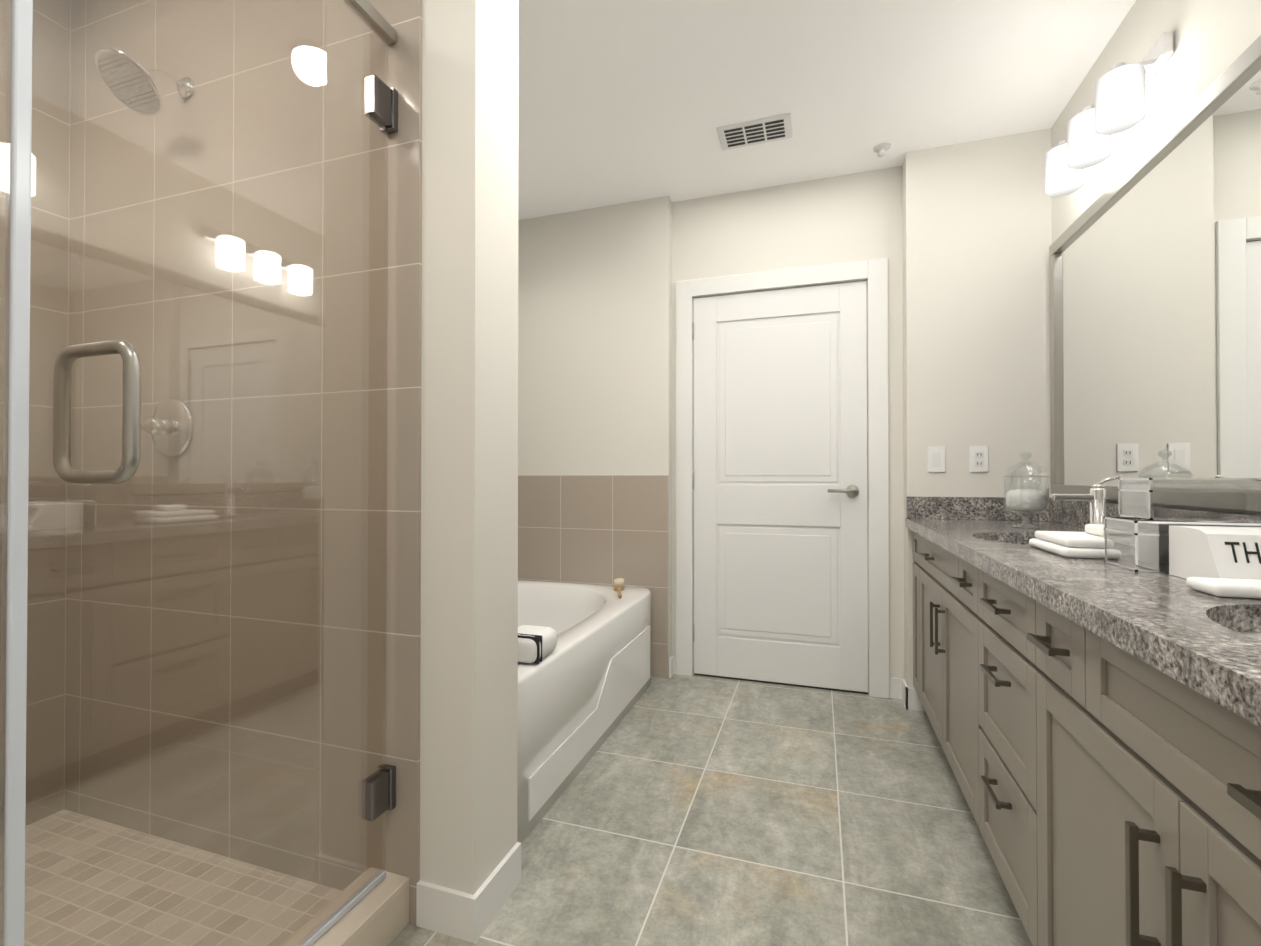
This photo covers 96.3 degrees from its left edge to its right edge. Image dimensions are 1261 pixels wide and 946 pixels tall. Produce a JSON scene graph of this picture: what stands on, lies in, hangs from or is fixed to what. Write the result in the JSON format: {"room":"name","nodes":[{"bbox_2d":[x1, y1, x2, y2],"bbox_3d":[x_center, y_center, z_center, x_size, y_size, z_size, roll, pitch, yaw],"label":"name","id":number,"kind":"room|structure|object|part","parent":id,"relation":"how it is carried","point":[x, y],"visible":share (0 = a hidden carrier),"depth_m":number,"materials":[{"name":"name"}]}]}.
{"room":"bathroom","nodes":[
{"label":"bathroom","id":0,"kind":"room"},
{"bbox_2d":[420,0,518,894],"bbox_3d":[-1.039,-0.210,1.649,1.490,2.580,0.200,0,-1,18],"label":"wall","id":1,"kind":"structure","parent":0,"point":[469,530],"depth_m":1.35,"materials":[{"name":"white paint"}]},
{"bbox_2d":[64,0,422,924],"bbox_3d":[-1.138,-0.210,1.572,1.330,2.580,0.011,0,-1,18],"label":"shower wall tile","id":2,"kind":"structure","parent":1,"relation":"attached to","point":[400,666],"depth_m":1.52,"materials":[{"name":"beige tile"}]},
{"bbox_2d":[95,47,194,116],"bbox_3d":[-1.300,-1.051,1.519,0.156,0.160,0.204,0,-1,18],"label":"shower head","id":3,"kind":"object","parent":2,"relation":"attached to","point":[152,83],"depth_m":1.48},
{"bbox_2d":[141,398,193,456],"bbox_3d":[-1.331,-0.130,1.595,0.181,0.170,0.064,0,-1,18],"label":"shower valve","id":4,"kind":"object","parent":2,"relation":"attached to","point":[170,429],"depth_m":1.60,"materials":[{"name":"silver metal"}]},
{"bbox_2d":[279,867,409,945],"bbox_3d":[-0.831,1.017,0.631,0.120,0.110,1.560,0,-1,18],"label":"shower curb","id":5,"kind":"structure","parent":1,"relation":"attached to","point":[378,915],"depth_m":1.26,"materials":[{"name":"tile"}]},
{"bbox_2d":[0,0,397,945],"bbox_3d":[-0.832,-0.064,0.640,0.174,2.048,1.558,0,-1,18],"label":"glass","id":6,"kind":"object","parent":5,"relation":"on","point":[378,786],"visible":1,"depth_m":0.90,"materials":[{"name":"clear glass"}]},
{"bbox_2d":[24,674,1032,945],"bbox_3d":[-0.302,1.086,1.177,3.500,0.080,4.450,0,-1,18],"label":"floor","id":7,"kind":"structure","parent":0,"point":[697,810],"depth_m":1.59,"materials":[{"name":"tile"}]},
{"bbox_2d":[517,579,650,842],"bbox_3d":[-0.608,0.847,2.443,1.064,0.480,1.569,0,-1,18],"label":"bathtub","id":8,"kind":"object","parent":7,"relation":"on","point":[597,628],"depth_m":2.14,"materials":[{"name":"white ceramic"}]},
{"bbox_2d":[518,625,556,663],"bbox_3d":[-0.337,0.557,1.851,0.154,0.087,0.170,0,-1,18],"label":"towel","id":9,"kind":"object","parent":8,"relation":"on","point":[536,644],"visible":0.6,"depth_m":1.78,"materials":[{"name":"white fabric"}]},
{"bbox_3d":[-0.103,0.908,2.284,0.006,0.265,1.269,0,-1,18],"label":"bathtub front","id":10,"kind":"part","parent":8,"relation":"part of","materials":[{"name":"white ceramic"}]},
{"bbox_2d":[613,578,623,597],"bbox_3d":[-0.058,0.581,2.860,0.115,0.056,0.256,0,-1,18],"label":"bath brush","id":11,"kind":"object","parent":8,"relation":"on","point":[619,585],"visible":1,"depth_m":2.92,"materials":[{"name":"beige wood"}]},
{"bbox_2d":[905,523,1260,945],"bbox_3d":[1.102,0.656,1.191,0.580,0.840,2.796,0,-1,18],"label":"bathroom vanity","id":12,"kind":"object","parent":7,"relation":"on","point":[1096,724],"depth_m":0.92,"materials":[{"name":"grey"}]},
{"bbox_2d":[905,519,1260,710],"bbox_3d":[1.103,0.216,1.194,0.578,0.040,2.796,0,-1,18],"label":"countertop","id":13,"kind":"structure","parent":12,"relation":"on","point":[1158,613],"depth_m":0.86,"materials":[{"name":"grey stone"}]},
{"bbox_2d":[993,539,1029,542],"bbox_3d":[1.232,0.309,1.721,0.358,0.162,0.463,0,-1,18],"label":"sink","id":14,"kind":"object","parent":13,"relation":"in","point":[994,540],"depth_m":1.92,"materials":[{"name":"grey stone"}]},
{"bbox_2d":[1003,451,1049,527],"bbox_3d":[1.486,0.061,2.123,0.146,0.285,0.146,0,-1,18],"label":"apothecary jar","id":15,"kind":"object","parent":13,"relation":"on","point":[1034,499],"visible":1,"depth_m":2.09,"materials":[{"name":"clear glass"}]},
{"bbox_2d":[1029,524,1103,558],"bbox_3d":[1.166,0.163,1.381,0.260,0.069,0.240,0,-1,18],"label":"towel","id":16,"kind":"object","parent":13,"relation":"on","point":[1088,542],"visible":0.5,"depth_m":1.35,"materials":[{"name":"white fabric"}]},
{"bbox_2d":[1049,475,1120,531],"bbox_3d":[1.356,0.103,1.682,0.171,0.194,0.053,0,-1,18],"label":"faucet","id":17,"kind":"object","parent":13,"relation":"on","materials":[{"name":"silver metal"}]},
{"bbox_2d":[1104,517,1260,572],"bbox_3d":[1.113,0.145,1.146,0.200,0.100,0.130,0,-1,18],"label":"box","id":18,"kind":"object","parent":13,"relation":"on","point":[1136,545],"visible":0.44,"depth_m":1.11,"materials":[{"name":"clear glass"}]},
{"bbox_2d":[1118,478,1260,521],"bbox_3d":[1.146,0.052,1.148,0.200,0.084,0.125,0,-1,18],"label":"box","id":19,"kind":"object","parent":18,"relation":"on","point":[1210,499],"visible":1,"depth_m":1.10,"materials":[{"name":"silver glass"}]},
{"bbox_2d":[1169,525,1260,598],"bbox_3d":[1.110,0.146,0.936,0.345,0.094,0.240,0,-1,18],"label":"towel","id":20,"kind":"object","parent":13,"relation":"on","point":[1220,561],"visible":0.98,"depth_m":0.96,"materials":[{"name":"white"}]},
{"bbox_2d":[1225,542,1260,563],"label":"print","id":21,"kind":"object","parent":20,"relation":"attached to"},
{"bbox_2d":[1209,615,1260,634],"bbox_3d":[0.883,0.300,0.625,0.358,0.162,0.463,0,-1,18],"label":"sink","id":22,"kind":"object","parent":13,"relation":"in","point":[1249,624],"depth_m":0.83,"materials":[{"name":"grey stone"}]},
{"bbox_2d":[518,196,671,657],"bbox_3d":[-0.452,-0.195,3.411,1.490,2.580,0.325,0,-1,18],"label":"wall","id":23,"kind":"structure","parent":0,"point":[594,341],"depth_m":3.15,"materials":[{"name":"white paint"}]},
{"bbox_2d":[518,475,668,677],"bbox_3d":[-0.336,0.553,3.191,1.136,1.080,0.011,0,-1,18],"label":"wall tile","id":24,"kind":"structure","parent":23,"relation":"attached to","point":[601,529],"depth_m":3.13,"materials":[{"name":"beige tile"}]},
{"bbox_2d":[672,199,692,654],"bbox_3d":[0.304,-0.197,3.141,0.115,2.580,0.140,0,-1,18],"label":"wall","id":25,"kind":"structure","parent":0,"point":[682,240],"depth_m":3.09,"materials":[{"name":"white paint"}]},
{"bbox_2d":[416,655,925,943],"bbox_3d":[0.447,1.033,2.017,1.390,0.100,1.882,0,-1,18],"label":"baseboard","id":26,"kind":"structure","parent":25,"relation":"attached to","point":[464,916],"depth_m":1.34,"materials":[{"name":"white"}]},
{"bbox_2d":[692,166,903,678],"bbox_3d":[0.850,-0.199,2.959,1.035,2.580,0.140,0,-1,18],"label":"wall","id":27,"kind":"structure","parent":0,"point":[817,222],"depth_m":2.83,"materials":[{"name":"white paint"}]},
{"bbox_2d":[692,281,867,693],"bbox_3d":[0.745,0.071,2.908,0.881,2.039,0.096,0,-1,18],"label":"door","id":28,"kind":"structure","parent":27,"relation":"in","point":[779,480],"depth_m":2.91,"materials":[{"name":"white wood"}]},
{"bbox_2d":[676,258,889,698],"bbox_3d":[0.772,0.024,2.974,1.058,2.135,0.158,0,-1,18],"label":"door frame","id":29,"kind":"structure","parent":27,"relation":"attached to","point":[873,273],"depth_m":2.81,"materials":[{"name":"white wood"}]},
{"bbox_2d":[518,0,1135,219],"bbox_3d":[-0.302,-1.534,1.199,3.500,0.060,4.450,0,-1,18],"label":"ceiling","id":30,"kind":"structure","parent":0,"point":[623,101],"depth_m":2.17,"materials":[{"name":"white paint"}]},
{"bbox_2d":[716,113,791,149],"bbox_3d":[0.544,-1.488,2.471,0.310,0.009,0.170,0,-1,18],"label":"ceiling vent","id":31,"kind":"object","parent":30,"relation":"in","point":[763,130],"visible":1,"depth_m":2.46,"materials":[{"name":"white metal"}]},
{"bbox_2d":[873,142,890,156],"bbox_3d":[1.151,-1.473,2.585,0.076,0.036,0.076,0,-1,18],"label":"sprinkler","id":32,"kind":"object","parent":30,"relation":"attached to","point":[881,148],"visible":1,"depth_m":2.58,"materials":[{"name":"white"}]},
{"bbox_2d":[902,128,1051,687],"bbox_3d":[1.610,-0.201,2.701,0.570,2.580,0.370,0,-1,18],"label":"wall","id":33,"kind":"structure","parent":0,"point":[977,228],"depth_m":2.53,"materials":[{"name":"white paint"}]},
{"bbox_2d":[927,447,944,471],"bbox_3d":[1.393,-0.062,2.572,0.072,0.116,0.008,0,-1,18],"label":"switch plate","id":34,"kind":"object","parent":33,"relation":"attached to","point":[936,459],"visible":1,"depth_m":2.57,"materials":[{"name":"white plastic"}]},
{"bbox_2d":[970,446,987,471],"bbox_3d":[1.554,-0.062,2.518,0.072,0.116,0.008,0,-1,18],"label":"electrical outlet plate","id":35,"kind":"object","parent":33,"relation":"attached to","point":[978,458],"visible":1,"depth_m":2.52,"materials":[{"name":"white plastic"}]},
{"bbox_2d":[905,496,1048,518],"bbox_3d":[1.534,0.157,2.514,0.553,0.100,0.020,0,-1,18],"label":"backsplash","id":36,"kind":"structure","parent":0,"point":[916,507],"depth_m":2.52,"materials":[{"name":"grey stone"}]},
{"bbox_2d":[1051,0,1260,502],"bbox_3d":[1.297,-0.218,0.655,0.130,2.580,4.450,0,-1,18],"label":"wall","id":37,"kind":"structure","parent":0,"point":[1214,40],"depth_m":1.67,"materials":[{"name":"white paint"}]},
{"bbox_2d":[1044,31,1173,196],"bbox_3d":[1.562,-1.151,1.903,0.146,0.197,0.600,0,-1,18],"label":"sconce","id":38,"kind":"object","parent":37,"relation":"attached to","point":[1119,106],"visible":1,"depth_m":1.73,"materials":[{"name":"white glass"}]},
{"bbox_2d":[1049,35,1260,500],"bbox_3d":[1.369,-0.444,1.123,0.025,1.060,2.680,0,-1,18],"label":"framed mirror","id":39,"kind":"object","parent":37,"relation":"attached to","point":[1155,298],"visible":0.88,"depth_m":1.60,"materials":[{"name":"silver glass"}]},
{"bbox_2d":[1049,503,1260,526],"bbox_3d":[1.367,0.145,1.107,0.020,0.100,2.796,0,-1,18],"label":"backsplash","id":40,"kind":"structure","parent":37,"relation":"attached to","point":[1059,512],"depth_m":2.24,"materials":[{"name":"grey stone"}]},
{"bbox_3d":[-1.886,-0.209,1.715,0.160,2.580,4.450,0,-1,18],"label":"wall","id":41,"kind":"structure","parent":0,"visible":0},
{"bbox_2d":[0,0,70,825],"bbox_3d":[-2.022,-0.215,1.039,0.011,2.580,1.581,0,-1,18],"label":"shower door frame","id":42,"kind":"structure","parent":41,"relation":"attached to","point":[45,336],"depth_m":1.73,"materials":[{"name":"silver metal"}]}
]}

